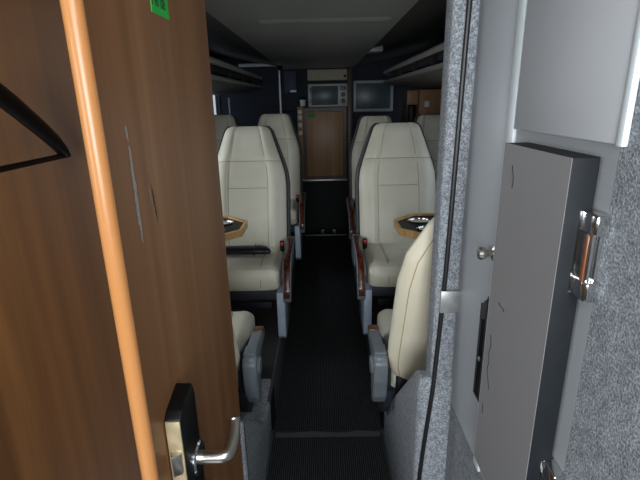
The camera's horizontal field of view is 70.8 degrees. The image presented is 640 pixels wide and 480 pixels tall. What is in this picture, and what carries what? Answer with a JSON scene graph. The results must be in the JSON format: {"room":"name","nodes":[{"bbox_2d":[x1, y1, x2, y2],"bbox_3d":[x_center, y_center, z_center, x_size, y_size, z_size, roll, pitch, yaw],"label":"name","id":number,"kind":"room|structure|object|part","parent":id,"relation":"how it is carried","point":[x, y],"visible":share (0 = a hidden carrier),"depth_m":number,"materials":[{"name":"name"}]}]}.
{"room":"vehicle interior","nodes":[
{"label":"vehicle interior","id":0,"kind":"room"},
{"bbox_2d":[209,52,220,114],"bbox_3d":[-1.222,0.032,2.251,0.050,2.550,6.970,-1,17,1],"label":"wall","id":1,"kind":"structure","parent":0,"point":[217,98],"depth_m":5.36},
{"bbox_2d":[209,56,262,94],"bbox_3d":[-0.887,-1.033,2.872,0.645,0.162,3.810,-1,17,1],"label":"luggage rack","id":2,"kind":"object","parent":1,"relation":"attached to","point":[226,78],"visible":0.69,"depth_m":3.22,"materials":[{"name":"plastic"}]},
{"bbox_2d":[212,65,257,83],"bbox_3d":[-0.916,-1.065,2.862,0.590,0.070,3.810,-1,17,1],"label":"shelf","id":3,"kind":"object","parent":2,"relation":"attached to","point":[216,70],"depth_m":3.19,"materials":[{"name":"plastic"}]},
{"bbox_3d":[-0.661,-1.099,2.850,0.189,0.032,3.810,-1,17,1],"label":"rail","id":4,"kind":"part","parent":2,"relation":"part of","materials":[{"name":"grey metal"}]},
{"bbox_2d":[0,0,479,479],"bbox_3d":[0.015,0.152,1.194,2.440,2.020,0.070,-1,17,1],"label":"wall","id":5,"kind":"structure","parent":0,"point":[65,414],"depth_m":1.14,"materials":[{"name":"orange wood"}]},
{"bbox_2d":[59,0,243,479],"bbox_3d":[-0.213,0.269,0.968,0.122,1.760,0.583,-1,17,1],"label":"door","id":6,"kind":"structure","parent":5,"relation":"in","point":[141,73],"depth_m":0.74,"materials":[{"name":"brown wood"}]},
{"bbox_3d":[-0.238,0.441,0.780,0.024,0.301,0.004,-1,17,1],"label":"plate","id":7,"kind":"part","parent":6,"relation":"part of","materials":[{"name":"gold metal"}]},
{"bbox_3d":[-0.188,0.377,0.855,0.068,0.049,0.093,-1,17,1],"label":"lever handle","id":8,"kind":"part","parent":6,"relation":"part of","materials":[{"name":"silver metal"}]},
{"bbox_2d":[417,0,472,479],"bbox_3d":[0.302,0.169,1.154,0.074,1.880,0.019,-4,17,-9],"label":"cable","id":9,"kind":"object","parent":5,"relation":"attached to","point":[469,2],"visible":1,"depth_m":1.08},
{"bbox_2d":[439,290,459,312],"bbox_3d":[0.333,0.158,1.154,0.050,0.060,0.014,-1,17,1],"label":"plate","id":10,"kind":"object","parent":5,"relation":"attached to","point":[449,299],"visible":1,"depth_m":1.15,"materials":[{"name":"metal"}]},
{"bbox_2d":[240,379,275,479],"bbox_3d":[-0.705,0.725,1.771,0.970,0.613,0.735,-1,17,1],"label":"wall","id":11,"kind":"structure","parent":0,"point":[255,426],"depth_m":1.68,"materials":[{"name":"grey fabric"}]},
{"bbox_2d":[265,429,274,479],"bbox_3d":[-0.212,0.981,1.715,0.007,0.042,0.690,-1,17,1],"label":"trim","id":12,"kind":"structure","parent":11,"relation":"attached to","point":[273,435],"depth_m":1.89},
{"bbox_2d":[267,247,298,429],"bbox_3d":[-0.215,0.329,3.517,0.012,0.216,3.200,-1,17,1],"label":"baseboard","id":13,"kind":"structure","parent":11,"relation":"attached to","point":[276,377],"depth_m":2.34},
{"bbox_2d":[230,232,304,378],"bbox_3d":[-0.688,0.408,4.039,0.970,0.650,3.775,-1,17,1],"label":"floor","id":14,"kind":"structure","parent":0,"point":[266,317],"depth_m":2.57,"materials":[{"name":"black carpet"}]},
{"bbox_2d":[214,114,239,151],"bbox_3d":[-0.839,-0.447,3.718,0.443,1.119,0.664,-1,17,1],"label":"seat","id":15,"kind":"object","parent":14,"relation":"on","point":[222,122],"visible":0.09,"depth_m":3.77,"materials":[{"name":"beige leather"}]},
{"bbox_2d":[228,98,230,113],"bbox_3d":[-0.898,-0.802,4.677,0.020,1.290,0.020,-1,17,1],"label":"pole","id":16,"kind":"object","parent":14,"relation":"on","point":[228,98],"visible":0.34,"depth_m":4.50,"materials":[{"name":"metal"}]},
{"bbox_2d":[223,216,247,240],"bbox_3d":[-0.582,0.238,2.391,0.410,0.649,0.410,-1,17,1],"label":"table","id":17,"kind":"object","parent":14,"relation":"on","point":[234,227],"visible":0.1,"depth_m":2.29,"materials":[{"name":"brown wood"}]},
{"bbox_2d":[223,218,242,232],"bbox_3d":[-0.588,-0.051,2.301,0.381,0.023,0.381,-1,17,1],"label":"tray","id":18,"kind":"object","parent":17,"relation":"on","point":[231,225],"depth_m":2.33,"materials":[{"name":"black plastic"}]},
{"bbox_2d":[231,311,264,411],"bbox_3d":[-0.493,0.291,1.719,0.537,0.944,0.800,-1,17,1],"label":"seat","id":19,"kind":"object","parent":14,"relation":"on","point":[248,337],"visible":0.23,"depth_m":1.74,"materials":[{"name":"grey plastic"}]},
{"bbox_3d":[-0.531,0.251,1.504,0.464,0.739,0.414,-1,17,1],"label":"backrest","id":20,"kind":"part","parent":19,"relation":"part of","materials":[{"name":"beige leather"}]},
{"bbox_2d":[231,311,254,386],"bbox_3d":[-0.523,0.461,1.942,0.430,0.143,0.470,-1,17,1],"label":"seat cushion","id":21,"kind":"object","parent":19,"relation":"on","point":[243,322],"depth_m":1.95,"materials":[{"name":"beige leather"}]},
{"bbox_3d":[-0.306,0.495,1.899,0.010,0.239,0.370,-1,17,1],"label":"panel","id":22,"kind":"part","parent":19,"relation":"part of","materials":[{"name":"grey plastic"}]},
{"bbox_3d":[-0.307,0.609,1.985,0.042,0.170,0.444,-1,17,1],"label":"leg","id":23,"kind":"part","parent":19,"relation":"part of","materials":[{"name":"grey plastic"}]},
{"bbox_3d":[-0.257,0.472,1.794,0.044,0.179,0.284,-1,17,1],"label":"armrest","id":24,"kind":"part","parent":19,"relation":"part of","materials":[{"name":"grey plastic"}]},
{"bbox_2d":[218,126,294,337],"bbox_3d":[-0.412,-0.068,2.588,0.517,1.110,0.740,-1,17,1],"label":"seat","id":25,"kind":"object","parent":14,"relation":"on","point":[253,170],"visible":0.73,"depth_m":2.67,"materials":[{"name":"beige leather"}]},
{"bbox_2d":[226,243,270,255],"bbox_3d":[-0.430,0.055,2.517,0.308,0.048,0.088,-1,17,1],"label":"case","id":26,"kind":"object","parent":25,"relation":"on","point":[243,249],"visible":0.79,"depth_m":2.48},
{"bbox_3d":[-0.428,-0.278,2.720,0.456,0.784,0.286,-1,17,1],"label":"backrest","id":27,"kind":"part","parent":25,"relation":"part of","materials":[{"name":"beige leather"}]},
{"bbox_3d":[-0.419,0.257,2.637,0.400,0.340,0.440,-1,17,1],"label":"seat frame","id":28,"kind":"part","parent":25,"relation":"part of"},
{"bbox_2d":[226,245,284,290],"bbox_3d":[-0.422,0.148,2.556,0.430,0.143,0.470,-1,17,1],"label":"seat cushion","id":29,"kind":"object","parent":25,"relation":"on","point":[246,272],"depth_m":2.35,"materials":[{"name":"beige leather"}]},
{"bbox_3d":[-0.205,0.349,2.620,0.042,0.285,0.444,-1,17,1],"label":"leg","id":30,"kind":"part","parent":25,"relation":"part of","materials":[{"name":"grey plastic"}]},
{"bbox_3d":[-0.172,0.145,2.486,0.033,0.207,0.420,-1,17,1],"label":"wood trim","id":31,"kind":"part","parent":25,"relation":"part of","materials":[{"name":"brown wood"}]},
{"bbox_3d":[-0.171,0.149,2.527,0.042,0.229,0.484,-1,17,1],"label":"armrest","id":32,"kind":"part","parent":25,"relation":"part of","materials":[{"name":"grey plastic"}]},
{"bbox_2d":[275,65,282,112],"bbox_3d":[-0.415,-1.067,4.958,0.090,1.610,0.090,-1,17,1],"label":"pole","id":33,"kind":"object","parent":14,"relation":"on","point":[278,68],"visible":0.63,"depth_m":4.77,"materials":[{"name":"metal"}]},
{"bbox_2d":[257,113,305,259],"bbox_3d":[-0.359,-0.450,3.695,0.476,1.119,0.702,-1,17,1],"label":"seat","id":34,"kind":"object","parent":14,"relation":"on","point":[282,124],"visible":0.45,"depth_m":3.77,"materials":[{"name":"beige leather"}]},
{"bbox_3d":[-0.376,-0.659,3.825,0.415,0.792,0.251,-1,17,1],"label":"backrest","id":35,"kind":"part","parent":34,"relation":"part of","materials":[{"name":"beige leather"}]},
{"bbox_2d":[291,199,299,224],"bbox_3d":[-0.370,-0.235,3.683,0.391,0.143,0.470,-1,17,1],"label":"seat cushion","id":36,"kind":"object","parent":34,"relation":"on","point":[295,203],"depth_m":3.50,"materials":[{"name":"beige leather"}]},
{"bbox_3d":[-0.172,-0.033,3.747,0.042,0.285,0.444,-1,17,1],"label":"leg","id":37,"kind":"part","parent":34,"relation":"part of","materials":[{"name":"grey plastic"}]},
{"bbox_3d":[-0.138,-0.233,3.654,0.042,0.229,0.484,-1,17,1],"label":"armrest","id":38,"kind":"part","parent":34,"relation":"part of","materials":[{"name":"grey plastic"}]},
{"bbox_3d":[-0.139,-0.237,3.613,0.033,0.207,0.420,-1,17,1],"label":"wood trim","id":39,"kind":"part","parent":34,"relation":"part of","materials":[{"name":"brown wood"}]},
{"bbox_2d":[216,50,425,135],"bbox_3d":[0.037,-1.031,5.586,2.440,2.550,0.040,-1,17,1],"label":"wall","id":40,"kind":"structure","parent":0,"point":[247,107],"depth_m":5.35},
{"bbox_2d":[284,71,296,92],"bbox_3d":[-0.350,-1.856,5.285,0.140,0.240,0.038,-1,17,1],"label":"wall sign","id":41,"kind":"object","parent":40,"relation":"attached to","point":[289,76],"visible":1,"depth_m":5.27,"materials":[{"name":"blue plastic"}]},
{"bbox_2d":[307,69,346,80],"bbox_3d":[0.083,-1.921,5.238,0.460,0.125,0.095,-1,17,1],"label":"wall panel","id":42,"kind":"object","parent":40,"relation":"attached to","point":[312,74],"visible":1,"depth_m":5.21,"materials":[{"name":"beige plastic"}]},
{"bbox_2d":[353,80,392,111],"bbox_3d":[0.623,-1.698,5.309,0.470,0.355,0.098,-1,17,1],"label":"monitor","id":43,"kind":"object","parent":40,"relation":"attached to","point":[368,95],"visible":0.83,"depth_m":5.26,"materials":[{"name":"black plastic"}]},
{"bbox_2d":[303,181,346,233],"bbox_3d":[0.046,-0.320,5.739,0.590,0.900,0.090,-1,17,1],"label":"step","id":44,"kind":"structure","parent":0,"point":[326,206],"depth_m":5.66,"materials":[{"name":"black carpet"}]},
{"bbox_2d":[297,107,346,181],"bbox_3d":[0.029,-1.158,5.440,0.590,0.880,0.142,-1,17,1],"label":"base cabinet","id":45,"kind":"object","parent":44,"relation":"on","point":[322,133],"visible":0.92,"depth_m":5.39,"materials":[{"name":"brown wood"}]},
{"bbox_2d":[300,97,305,105],"bbox_3d":[-0.201,-1.616,5.248,0.074,0.105,0.074,-1,17,1],"label":"paper cup","id":46,"kind":"object","parent":45,"relation":"on","point":[302,99],"visible":1,"depth_m":5.22,"materials":[{"name":"white paper"}]},
{"bbox_3d":[0.058,-1.148,5.405,0.436,0.756,0.020,-1,17,1],"label":"door","id":47,"kind":"part","parent":45,"relation":"part of","materials":[{"name":"brown wood"}]},
{"bbox_3d":[0.037,-0.748,5.569,0.590,0.020,0.120,-1,17,1],"label":"trim","id":48,"kind":"part","parent":45,"relation":"part of","materials":[{"name":"metal"}]},
{"bbox_2d":[308,83,346,107],"bbox_3d":[0.092,-1.686,5.257,0.460,0.262,0.178,-1,17,1],"label":"microwave","id":49,"kind":"object","parent":45,"relation":"on","point":[335,94],"visible":0.99,"depth_m":5.18,"materials":[{"name":"silver metal"}]},
{"bbox_3d":[0.055,-1.665,5.187,0.305,0.205,0.017,-1,17,1],"label":"door frame","id":50,"kind":"part","parent":49,"relation":"part of","materials":[{"name":"black glass"}]},
{"bbox_3d":[0.055,-1.664,5.183,0.255,0.155,0.005,-1,17,1],"label":"door glass","id":51,"kind":"part","parent":49,"relation":"part of","materials":[{"name":"black glass"}]},
{"bbox_2d":[204,0,446,68],"bbox_3d":[0.005,-1.437,3.072,2.440,0.220,4.520,-1,17,1],"label":"ceiling","id":52,"kind":"structure","parent":0,"point":[306,46],"depth_m":2.53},
{"bbox_2d":[238,63,272,66],"bbox_3d":[-0.684,-2.017,5.191,0.500,0.030,0.085,-1,17,1],"label":"recessed light","id":53,"kind":"object","parent":52,"relation":"in","point":[259,64],"visible":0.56,"depth_m":5.15,"materials":[{"name":"white plastic"}]},
{"bbox_2d":[259,17,391,24],"bbox_3d":[0.023,-1.017,2.103,0.600,0.010,0.180,-1,17,1],"label":"trim","id":54,"kind":"structure","parent":52,"relation":"attached to","point":[359,19],"depth_m":2.05,"materials":[{"name":"white plastic"}]},
{"bbox_2d":[367,46,382,53],"bbox_3d":[0.429,-1.494,3.513,0.100,0.060,0.200,-1,17,1],"label":"vent panel","id":55,"kind":"object","parent":52,"relation":"attached to","point":[376,50],"visible":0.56,"depth_m":3.42,"materials":[{"name":"white plastic"}]},
{"bbox_2d":[348,219,392,324],"bbox_3d":[0.788,0.382,4.024,0.958,0.650,3.775,-1,17,1],"label":"floor","id":56,"kind":"structure","parent":0,"point":[376,309],"depth_m":2.81,"materials":[{"name":"black carpet"}]},
{"bbox_2d":[346,115,392,266],"bbox_3d":[0.454,-0.406,3.600,0.476,1.119,0.702,-1,17,1],"label":"seat","id":57,"kind":"object","parent":56,"relation":"on","point":[364,123],"visible":0.31,"depth_m":3.68,"materials":[{"name":"beige leather"}]},
{"bbox_3d":[0.241,-0.182,3.564,0.042,0.229,0.484,-1,17,1],"label":"armrest","id":58,"kind":"part","parent":57,"relation":"part of","materials":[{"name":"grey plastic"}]},
{"bbox_3d":[0.240,-0.185,3.523,0.033,0.207,0.420,-1,17,1],"label":"wood trim","id":59,"kind":"part","parent":57,"relation":"part of","materials":[{"name":"brown wood"}]},
{"bbox_3d":[0.283,0.017,3.656,0.042,0.285,0.444,-1,17,1],"label":"leg","id":60,"kind":"part","parent":57,"relation":"part of","materials":[{"name":"grey plastic"}]},
{"bbox_3d":[0.466,-0.616,3.730,0.415,0.792,0.251,-1,17,1],"label":"backrest","id":61,"kind":"part","parent":57,"relation":"part of","materials":[{"name":"beige leather"}]},
{"bbox_2d":[352,122,436,334],"bbox_3d":[0.457,-0.089,2.592,0.531,1.113,0.728,-1,17,1],"label":"seat","id":62,"kind":"object","parent":56,"relation":"on","point":[395,174],"visible":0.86,"depth_m":2.68,"materials":[{"name":"beige leather"}]},
{"bbox_3d":[0.216,0.137,2.542,0.042,0.229,0.484,-1,17,1],"label":"armrest","id":63,"kind":"part","parent":62,"relation":"part of","materials":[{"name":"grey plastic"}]},
{"bbox_3d":[0.216,0.133,2.501,0.033,0.207,0.420,-1,17,1],"label":"wood trim","id":64,"kind":"part","parent":62,"relation":"part of","materials":[{"name":"brown wood"}]},
{"bbox_3d":[0.259,0.335,2.635,0.042,0.285,0.444,-1,17,1],"label":"leg","id":65,"kind":"part","parent":62,"relation":"part of","materials":[{"name":"grey plastic"}]},
{"bbox_3d":[0.476,0.235,2.647,0.412,0.340,0.440,-1,17,1],"label":"seat frame","id":66,"kind":"part","parent":62,"relation":"part of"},
{"bbox_2d":[362,242,412,286],"bbox_3d":[0.474,0.126,2.566,0.443,0.143,0.470,-1,17,1],"label":"seat cushion","id":67,"kind":"object","parent":62,"relation":"on","point":[383,261],"depth_m":2.41,"materials":[{"name":"beige leather"}]},
{"bbox_3d":[0.468,-0.299,2.723,0.470,0.787,0.274,-1,17,1],"label":"backrest","id":68,"kind":"part","parent":62,"relation":"part of","materials":[{"name":"beige leather"}]},
{"bbox_2d":[401,90,417,121],"bbox_3d":[0.905,-0.852,4.657,0.108,1.325,0.312,-1,17,1],"label":"niche shelf","id":69,"kind":"object","parent":56,"relation":"on","point":[409,97],"visible":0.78,"depth_m":4.38,"materials":[{"name":"brown wood"}]},
{"bbox_2d":[408,105,413,121],"bbox_3d":[0.897,-1.258,4.485,0.072,0.160,0.156,-1,17,1],"label":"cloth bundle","id":70,"kind":"object","parent":69,"relation":"in","point":[410,107],"visible":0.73,"depth_m":4.42,"materials":[{"name":"black fabric"}]},
{"bbox_2d":[393,213,434,238],"bbox_3d":[0.595,0.225,2.356,0.410,0.649,0.410,-1,17,1],"label":"table","id":71,"kind":"object","parent":56,"relation":"on","point":[412,225],"visible":0.33,"depth_m":2.29,"materials":[{"name":"brown wood"}]},
{"bbox_2d":[398,216,433,231],"bbox_3d":[0.589,-0.065,2.265,0.381,0.023,0.381,-1,17,1],"label":"tray","id":72,"kind":"object","parent":71,"relation":"on","point":[405,223],"depth_m":2.30,"materials":[{"name":"black plastic"}]},
{"bbox_2d":[413,114,439,173],"bbox_3d":[0.932,-0.420,3.614,0.438,1.119,0.664,-1,17,1],"label":"seat","id":73,"kind":"object","parent":56,"relation":"on","point":[430,124],"visible":0.04,"depth_m":3.67,"materials":[{"name":"beige leather"}]},
{"bbox_2d":[417,89,441,114],"bbox_3d":[1.107,-0.866,4.691,0.280,1.325,0.458,-1,17,1],"label":"wardrobe","id":74,"kind":"object","parent":56,"relation":"on","point":[429,101],"visible":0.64,"depth_m":4.32,"materials":[{"name":"brown wood"}]},
{"bbox_2d":[380,370,451,479],"bbox_3d":[0.763,0.626,1.707,0.970,0.780,0.785,-1,17,1],"label":"wall","id":75,"kind":"structure","parent":0,"point":[404,422],"depth_m":1.31,"materials":[{"name":"grey fabric"}]},
{"bbox_2d":[347,217,383,429],"bbox_3d":[0.297,0.320,3.512,0.012,0.216,3.200,-1,17,1],"label":"baseboard","id":76,"kind":"structure","parent":75,"relation":"attached to","point":[348,239],"depth_m":3.60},
{"bbox_2d":[381,428,392,479],"bbox_3d":[0.281,0.972,1.710,0.007,0.042,0.690,-1,17,1],"label":"trim","id":77,"kind":"structure","parent":75,"relation":"attached to","point":[382,432],"depth_m":1.88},
{"bbox_2d":[368,217,433,411],"bbox_3d":[0.447,0.262,1.720,0.527,0.960,0.764,-1,17,1],"label":"seat","id":78,"kind":"object","parent":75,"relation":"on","point":[398,341],"visible":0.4,"depth_m":1.53,"materials":[{"name":"beige leather"}]},
{"bbox_3d":[0.224,0.465,1.785,0.044,0.179,0.284,-1,17,1],"label":"armrest","id":79,"kind":"part","parent":78,"relation":"part of","materials":[{"name":"grey plastic"}]},
{"bbox_3d":[0.266,0.486,1.888,0.010,0.239,0.370,-1,17,1],"label":"panel","id":80,"kind":"part","parent":78,"relation":"part of","materials":[{"name":"grey plastic"}]},
{"bbox_2d":[377,309,395,386],"bbox_3d":[0.482,0.445,1.927,0.430,0.143,0.470,-1,17,1],"label":"seat cushion","id":81,"kind":"object","parent":78,"relation":"on","point":[384,317],"depth_m":1.94,"materials":[{"name":"beige leather"}]},
{"bbox_3d":[0.272,0.601,1.974,0.042,0.170,0.444,-1,17,1],"label":"leg","id":82,"kind":"part","parent":78,"relation":"part of","materials":[{"name":"black plastic"}]},
{"bbox_3d":[0.483,0.526,1.905,0.400,0.225,0.440,-1,17,1],"label":"seat frame","id":83,"kind":"part","parent":78,"relation":"part of","materials":[{"name":"black plastic"}]},
{"bbox_3d":[0.474,0.220,1.506,0.464,0.754,0.380,-1,17,1],"label":"backrest","id":84,"kind":"part","parent":78,"relation":"part of","materials":[{"name":"beige leather"}]},
{"bbox_2d":[425,42,442,89],"bbox_3d":[1.267,-0.012,2.227,0.050,2.550,6.970,-1,17,1],"label":"wall","id":85,"kind":"structure","parent":0,"point":[442,42],"depth_m":4.99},
{"bbox_2d":[383,42,443,87],"bbox_3d":[0.906,-1.054,2.752,0.645,0.162,3.610,-1,17,1],"label":"luggage rack","id":86,"kind":"object","parent":85,"relation":"attached to","point":[425,69],"visible":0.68,"depth_m":2.98,"materials":[{"name":"beige plastic"}]},
{"bbox_2d":[392,51,443,77],"bbox_3d":[0.933,-1.087,2.742,0.590,0.070,3.610,-1,17,1],"label":"shelf","id":87,"kind":"object","parent":86,"relation":"attached to","point":[437,58],"depth_m":2.90,"materials":[{"name":"beige plastic"}]},
{"bbox_2d":[444,79,639,479],"bbox_3d":[0.369,0.513,0.011,0.041,2.020,2.420,-1,17,1],"label":"wall","id":88,"kind":"structure","parent":0,"point":[604,439],"depth_m":0.54,"materials":[{"name":"grey fabric"}]},
{"bbox_2d":[451,0,518,454],"bbox_3d":[0.345,-0.118,0.962,0.064,1.250,0.230,-1,17,1],"label":"door frame","id":89,"kind":"structure","parent":88,"relation":"in","point":[497,24],"depth_m":0.97,"materials":[{"name":"silver metal"}]},
{"bbox_3d":[0.352,0.234,0.984,0.005,0.255,0.038,-1,17,1],"label":"pull frame","id":90,"kind":"part","parent":89,"relation":"part of","materials":[{"name":"black metal"}]},
{"bbox_3d":[0.333,0.026,0.903,0.034,0.032,0.032,-1,17,1],"label":"knob","id":91,"kind":"part","parent":89,"relation":"part of","materials":[{"name":"silver metal"}]},
{"bbox_2d":[473,0,527,471],"bbox_3d":[0.345,-0.111,0.832,0.010,1.315,0.033,-1,17,1],"label":"trim","id":92,"kind":"structure","parent":88,"relation":"attached to","point":[510,137],"depth_m":0.78,"materials":[{"name":"silver metal"}]},
{"bbox_2d":[474,142,611,479],"bbox_3d":[0.330,0.177,0.719,0.040,0.632,0.242,-1,17,1],"label":"locker","id":93,"kind":"object","parent":88,"relation":"attached to","point":[550,237],"visible":1,"depth_m":0.66,"materials":[{"name":"silver metal"}]},
{"bbox_3d":[0.337,0.022,0.556,0.018,0.070,0.009,-1,17,1],"label":"latch rod","id":94,"kind":"part","parent":93,"relation":"part of","materials":[{"name":"silver metal"}]},
{"bbox_2d":[514,0,639,146],"bbox_3d":[0.334,-0.406,0.562,0.008,0.542,0.298,-1,17,1],"label":"wall panel","id":95,"kind":"object","parent":88,"relation":"attached to","point":[579,78],"visible":1,"depth_m":0.58,"materials":[{"name":"white plastic"}]},
{"bbox_3d":[-0.011,-0.450,-0.271,2.440,0.040,2.450,-1,17,1],"label":"ceiling","id":96,"kind":"structure","parent":0,"visible":0},
{"bbox_3d":[-0.784,-0.549,0.629,0.860,0.284,0.018,-1,17,1],"label":"rail","id":97,"kind":"object","parent":96,"relation":"hanging from","visible":0},
{"bbox_2d":[0,83,70,172],"bbox_3d":[-0.548,-0.272,0.695,0.028,0.344,0.448,-1,17,1],"label":"hanger","id":98,"kind":"object","parent":97,"relation":"hanging from","point":[10,103],"visible":1,"depth_m":0.83,"materials":[{"name":"black plastic"}]},
{"bbox_3d":[0.097,0.962,2.561,0.610,0.438,6.920,-1,17,1],"label":"floor","id":99,"kind":"structure","parent":0,"visible":0},
{"bbox_2d":[303,234,346,235],"bbox_3d":[0.049,-0.054,5.064,0.500,0.018,0.033,-1,17,1],"label":"trim","id":100,"kind":"structure","parent":99,"relation":"on","point":[303,234],"depth_m":5.05,"materials":[{"name":"grey plastic"}]},
{"bbox_2d":[276,431,379,437],"bbox_3d":[0.036,0.888,2.048,0.472,0.011,0.042,-1,17,1],"label":"trim","id":101,"kind":"structure","parent":99,"relation":"on","point":[309,433],"depth_m":2.04,"materials":[{"name":"grey metal"}]},
{"bbox_2d":[274,235,381,433],"bbox_3d":[0.043,0.418,3.556,0.498,0.012,3.118,-1,17,1],"label":"carpet","id":102,"kind":"object","parent":99,"relation":"on","point":[325,386],"visible":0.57,"depth_m":2.70,"materials":[{"name":"black carpet"}]},
{"bbox_2d":[268,436,389,479],"bbox_3d":[0.030,1.327,0.634,0.486,0.012,2.922,-1,17,1],"label":"floor mat","id":103,"kind":"object","parent":99,"relation":"on","point":[296,458],"visible":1,"depth_m":1.90,"materials":[{"name":"black carpet"}]},
{"bbox_2d":[347,67,352,216],"bbox_3d":[0.360,-0.912,5.433,0.060,2.200,0.080,-1,17,1],"label":"post","id":104,"kind":"object","parent":99,"relation":"on","point":[349,69],"visible":0.45,"depth_m":5.22,"materials":[{"name":"brown wood"}]}
]}

